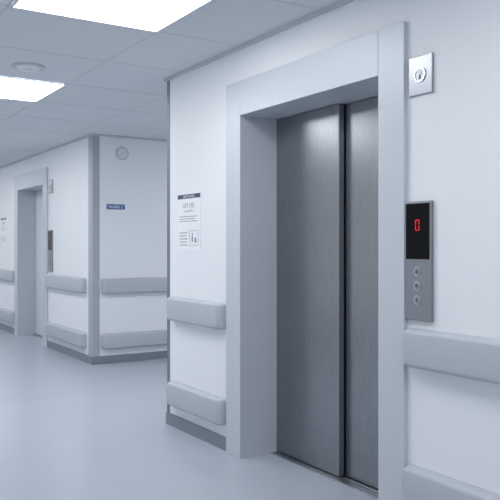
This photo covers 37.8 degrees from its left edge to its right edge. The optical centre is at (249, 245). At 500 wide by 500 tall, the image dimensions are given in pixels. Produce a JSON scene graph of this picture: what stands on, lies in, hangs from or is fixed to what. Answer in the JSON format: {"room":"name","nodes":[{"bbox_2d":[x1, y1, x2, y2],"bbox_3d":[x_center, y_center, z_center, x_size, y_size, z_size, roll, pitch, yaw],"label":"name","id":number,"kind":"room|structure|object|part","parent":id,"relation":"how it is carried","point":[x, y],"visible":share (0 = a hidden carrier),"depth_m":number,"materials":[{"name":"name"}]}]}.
{"room":"hospital interior","nodes":[
{"label":"hospital interior","id":0,"kind":"room"},
{"bbox_2d":[0,136,166,355],"bbox_3d":[-2.106,0.040,13.515,5.100,2.600,9.310,0,0,-32],"label":"wall","id":1,"kind":"structure","parent":0,"point":[133,242],"depth_m":8.60,"materials":[{"name":"paint"}]},
{"bbox_2d":[1,218,5,243],"bbox_3d":[-3.918,-0.230,11.604,0.005,0.420,0.330,0,0,-32],"label":"notice","id":2,"kind":"object","parent":1,"relation":"attached to","point":[3,220],"visible":1,"depth_m":11.60,"materials":[{"name":"paper"}]},
{"bbox_2d":[0,308,13,322],"bbox_3d":[-4.530,1.089,12.520,0.070,0.172,3.603,0,0,-32],"label":"rail","id":3,"kind":"object","parent":1,"relation":"attached to","point":[6,315],"visible":0.98,"depth_m":11.20,"materials":[{"name":"plastic"}]},
{"bbox_2d":[0,269,13,281],"bbox_3d":[-4.530,0.464,12.520,0.070,0.172,3.603,0,0,-32],"label":"handrail","id":4,"kind":"object","parent":1,"relation":"attached to","point":[5,275],"visible":0.98,"depth_m":11.18,"materials":[{"name":"plastic"}]},
{"bbox_2d":[14,167,47,346],"bbox_3d":[-2.937,0.152,10.408,0.416,2.375,1.616,0,0,-32],"label":"elevator","id":5,"kind":"object","parent":1,"relation":"attached to","point":[30,188],"visible":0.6,"depth_m":10.87,"materials":[{"name":"metal"}]},
{"bbox_3d":[-3.490,0.152,10.912,0.022,2.375,0.174,0,0,-32],"label":"casing","id":6,"kind":"part","parent":5,"relation":"part of","materials":[{"name":"metal"}]},
{"bbox_3d":[-3.035,0.258,10.723,0.035,2.141,0.628,0,0,-32],"label":"door","id":7,"kind":"part","parent":5,"relation":"part of","materials":[{"name":"silver metal"}]},
{"bbox_3d":[-2.718,0.152,9.694,0.022,2.375,0.174,0,0,-32],"label":"casing","id":8,"kind":"part","parent":5,"relation":"part of","materials":[{"name":"metal"}]},
{"bbox_2d":[48,230,52,271],"bbox_3d":[-2.602,0.070,9.508,0.025,0.540,0.164,0,0,-32],"label":"panel","id":9,"kind":"object","parent":1,"relation":"attached to","point":[50,232],"depth_m":9.48,"materials":[{"name":"silver metal"}]},
{"bbox_2d":[49,179,52,193],"bbox_3d":[-2.594,-0.768,9.501,0.017,0.176,0.144,0,0,-32],"label":"plate","id":10,"kind":"object","parent":1,"relation":"attached to","point":[50,181],"visible":1,"depth_m":9.47,"materials":[{"name":"metal"}]},
{"bbox_2d":[45,322,86,347],"bbox_3d":[-2.286,1.089,8.976,0.070,0.172,1.446,0,0,-32],"label":"rail","id":11,"kind":"object","parent":1,"relation":"attached to","point":[78,338],"visible":1,"depth_m":8.80,"materials":[{"name":"plastic"}]},
{"bbox_2d":[45,274,86,292],"bbox_3d":[-2.286,0.464,8.976,0.070,0.172,1.446,0,0,-32],"label":"handrail","id":12,"kind":"object","parent":1,"relation":"attached to","point":[73,284],"visible":1,"depth_m":8.80,"materials":[{"name":"plastic"}]},
{"bbox_2d":[0,323,166,364],"bbox_3d":[-2.055,1.296,13.422,5.112,0.088,9.122,0,0,-32],"label":"baseboard","id":13,"kind":"structure","parent":1,"relation":"attached to","point":[157,354],"depth_m":8.54,"materials":[{"name":"plastic"}]},
{"bbox_2d":[0,133,166,168],"bbox_3d":[-2.056,-1.249,13.415,5.122,0.022,9.132,0,0,-32],"label":"trim","id":14,"kind":"structure","parent":1,"relation":"attached to","point":[91,134],"depth_m":8.63,"materials":[{"name":"metal"}]},
{"bbox_2d":[88,135,99,356],"bbox_3d":[-1.772,0.007,8.291,0.084,2.490,0.134,0,0,-32],"label":"guard","id":15,"kind":"object","parent":1,"relation":"attached to","point":[93,141],"visible":1,"depth_m":8.24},
{"bbox_2d":[107,204,124,211],"bbox_3d":[-1.536,-0.431,8.362,0.220,0.082,0.007,0,0,-32],"label":"wall sign","id":16,"kind":"object","parent":1,"relation":"attached to","point":[110,207],"visible":1,"depth_m":8.36,"materials":[{"name":"plastic"}]},
{"bbox_2d":[115,146,128,159],"bbox_3d":[-1.464,-1.060,8.388,0.160,0.160,0.039,0,0,-32],"label":"fire alarm sounder","id":17,"kind":"object","parent":1,"relation":"attached to","point":[122,153],"visible":1,"depth_m":8.38,"materials":[{"name":"grey plastic"}]},
{"bbox_2d":[101,330,166,348],"bbox_3d":[0.231,1.089,9.449,4.506,0.172,0.070,0,0,-32],"label":"rail","id":18,"kind":"object","parent":1,"relation":"attached to","point":[155,337],"visible":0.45,"depth_m":8.42,"materials":[{"name":"plastic"}]},
{"bbox_2d":[101,277,166,293],"bbox_3d":[0.231,0.464,9.449,4.506,0.172,0.070,0,0,-32],"label":"handrail","id":19,"kind":"object","parent":1,"relation":"attached to","point":[156,284],"visible":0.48,"depth_m":8.42,"materials":[{"name":"plastic"}]},
{"bbox_2d":[0,0,339,166],"bbox_3d":[-0.759,-1.310,7.508,9.650,0.100,20.900,0,0,-32],"label":"ceiling","id":20,"kind":"structure","parent":0,"point":[237,22],"depth_m":4.97,"materials":[{"name":"tile"}]},
{"bbox_2d":[11,62,44,71],"bbox_3d":[-1.558,-1.244,5.133,0.230,0.032,0.230,0,0,-32],"label":"smoke detector","id":21,"kind":"object","parent":20,"relation":"attached to","point":[22,66],"visible":1,"depth_m":5.09,"materials":[{"name":"grey plastic"}]},
{"bbox_2d":[0,76,66,101],"bbox_3d":[-2.002,-1.253,5.798,0.848,0.007,0.808,0,0,-32],"label":"frame","id":22,"kind":"object","parent":20,"relation":"attached to","point":[0,76],"visible":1,"depth_m":5.65,"materials":[{"name":"white metal"}]},
{"bbox_2d":[0,77,62,100],"bbox_3d":[-2.002,-1.255,5.798,0.820,0.004,0.780,0,0,-32],"label":"diffuser","id":23,"kind":"object","parent":22,"relation":"attached to","point":[9,88],"visible":1,"depth_m":5.86,"materials":[{"name":"white plastic"}]},
{"bbox_2d":[10,0,212,32],"bbox_3d":[-0.686,-1.253,3.720,0.848,0.007,0.808,0,0,-32],"label":"frame","id":24,"kind":"object","parent":20,"relation":"attached to","point":[15,2],"visible":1,"depth_m":3.98,"materials":[{"name":"white metal"}]},
{"bbox_2d":[14,0,208,30],"bbox_3d":[-0.686,-1.255,3.720,0.820,0.004,0.780,0,0,-32],"label":"diffuser","id":25,"kind":"object","parent":24,"relation":"attached to","point":[153,15],"visible":1,"depth_m":3.88,"materials":[{"name":"white plastic"}]},
{"bbox_2d":[0,0,318,162],"bbox_3d":[-0.759,-1.259,7.508,9.250,0.002,20.500,0,0,-32],"label":"grid","id":26,"kind":"object","parent":20,"relation":"attached to","point":[12,1],"depth_m":5.50,"materials":[{"name":"white metal"}]},
{"bbox_2d":[0,329,377,499],"bbox_3d":[-0.759,1.390,7.508,9.650,0.100,20.900,0,0,-32],"label":"floor","id":27,"kind":"structure","parent":0,"point":[71,428],"depth_m":4.87,"materials":[{"name":"plastic"}]},
{"bbox_2d":[170,0,499,494],"bbox_3d":[4.059,0.040,3.328,5.580,2.600,8.680,0,0,-32],"label":"wall","id":28,"kind":"structure","parent":0,"point":[453,130],"depth_m":3.23,"materials":[{"name":"paint"}]},
{"bbox_2d":[167,80,169,412],"bbox_3d":[-0.596,0.007,5.499,0.044,2.490,0.039,0,0,-32],"label":"guard","id":29,"kind":"object","parent":28,"relation":"attached to","point":[168,82],"visible":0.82,"depth_m":5.48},
{"bbox_2d":[178,192,200,249],"bbox_3d":[-0.436,-0.170,5.208,0.005,0.400,0.345,0,0,-32],"label":"notice","id":30,"kind":"object","parent":28,"relation":"attached to","point":[189,205],"visible":1,"depth_m":5.20,"materials":[{"name":"paper"}]},
{"bbox_2d":[166,411,225,450],"bbox_3d":[3.998,1.296,3.414,5.592,0.088,8.492,0,0,-32],"label":"baseboard","id":31,"kind":"structure","parent":28,"relation":"attached to","point":[215,439],"depth_m":5.08,"materials":[{"name":"plastic"}]},
{"bbox_2d":[167,381,225,424],"bbox_3d":[-0.391,1.089,5.085,0.070,0.172,0.796,0,0,-32],"label":"rail","id":32,"kind":"object","parent":28,"relation":"attached to","point":[209,407],"visible":1,"depth_m":4.98,"materials":[{"name":"plastic"}]},
{"bbox_2d":[167,296,225,328],"bbox_3d":[-0.391,0.464,5.085,0.070,0.172,0.796,0,0,-32],"label":"handrail","id":33,"kind":"object","parent":28,"relation":"attached to","point":[209,314],"visible":1,"depth_m":4.97,"materials":[{"name":"plastic"}]},
{"bbox_2d":[164,0,354,81],"bbox_3d":[3.991,-1.249,3.416,5.602,0.022,8.502,0,0,-32],"label":"trim","id":34,"kind":"structure","parent":28,"relation":"attached to","point":[340,3],"depth_m":4.34,"materials":[{"name":"metal"}]},
{"bbox_2d":[226,21,406,499],"bbox_3d":[0.453,0.152,4.157,0.416,2.375,1.616,0,0,-32],"label":"elevator","id":35,"kind":"object","parent":28,"relation":"attached to","point":[316,144],"visible":0.94,"depth_m":4.29,"materials":[{"name":"metal"}]},
{"bbox_3d":[-0.100,0.152,4.661,0.022,2.375,0.174,0,0,-32],"label":"casing","id":36,"kind":"part","parent":35,"relation":"part of","materials":[{"name":"metal"}]},
{"bbox_3d":[0.355,0.258,4.471,0.035,2.141,0.628,0,0,-32],"label":"door","id":37,"kind":"part","parent":35,"relation":"part of","materials":[{"name":"metal"}]},
{"bbox_3d":[0.546,1.337,4.216,0.175,0.006,1.268,0,0,-32],"label":"sill","id":38,"kind":"part","parent":35,"relation":"part of","materials":[{"name":"metal"}]},
{"bbox_3d":[0.716,0.258,3.985,0.035,2.141,0.692,0,0,-32],"label":"door","id":39,"kind":"part","parent":35,"relation":"part of","materials":[{"name":"metal"}]},
{"bbox_3d":[0.672,0.152,3.442,0.022,2.375,0.174,0,0,-32],"label":"casing","id":40,"kind":"part","parent":35,"relation":"part of","materials":[{"name":"metal"}]},
{"bbox_2d":[405,200,433,321],"bbox_3d":[0.761,0.070,3.299,0.025,0.540,0.164,0,0,-32],"label":"panel","id":41,"kind":"object","parent":28,"relation":"attached to","point":[419,215],"depth_m":3.28,"materials":[{"name":"silver metal"}]},
{"bbox_2d":[409,52,433,96],"bbox_3d":[0.770,-0.768,3.292,0.017,0.176,0.144,0,0,-32],"label":"plate","id":42,"kind":"object","parent":28,"relation":"attached to","point":[421,68],"depth_m":3.28,"materials":[{"name":"silver metal"}]},
{"bbox_2d":[403,328,499,384],"bbox_3d":[1.645,0.464,1.870,0.070,0.172,3.506,0,0,-32],"label":"handrail","id":43,"kind":"object","parent":28,"relation":"attached to","point":[465,356],"visible":1,"depth_m":3.06,"materials":[{"name":"plastic"}]},
{"bbox_2d":[403,464,499,499],"bbox_3d":[1.645,1.089,1.870,0.070,0.172,3.506,0,0,-32],"label":"rail","id":44,"kind":"object","parent":28,"relation":"attached to","point":[419,483],"visible":1,"depth_m":3.15,"materials":[{"name":"plastic"}]}
]}

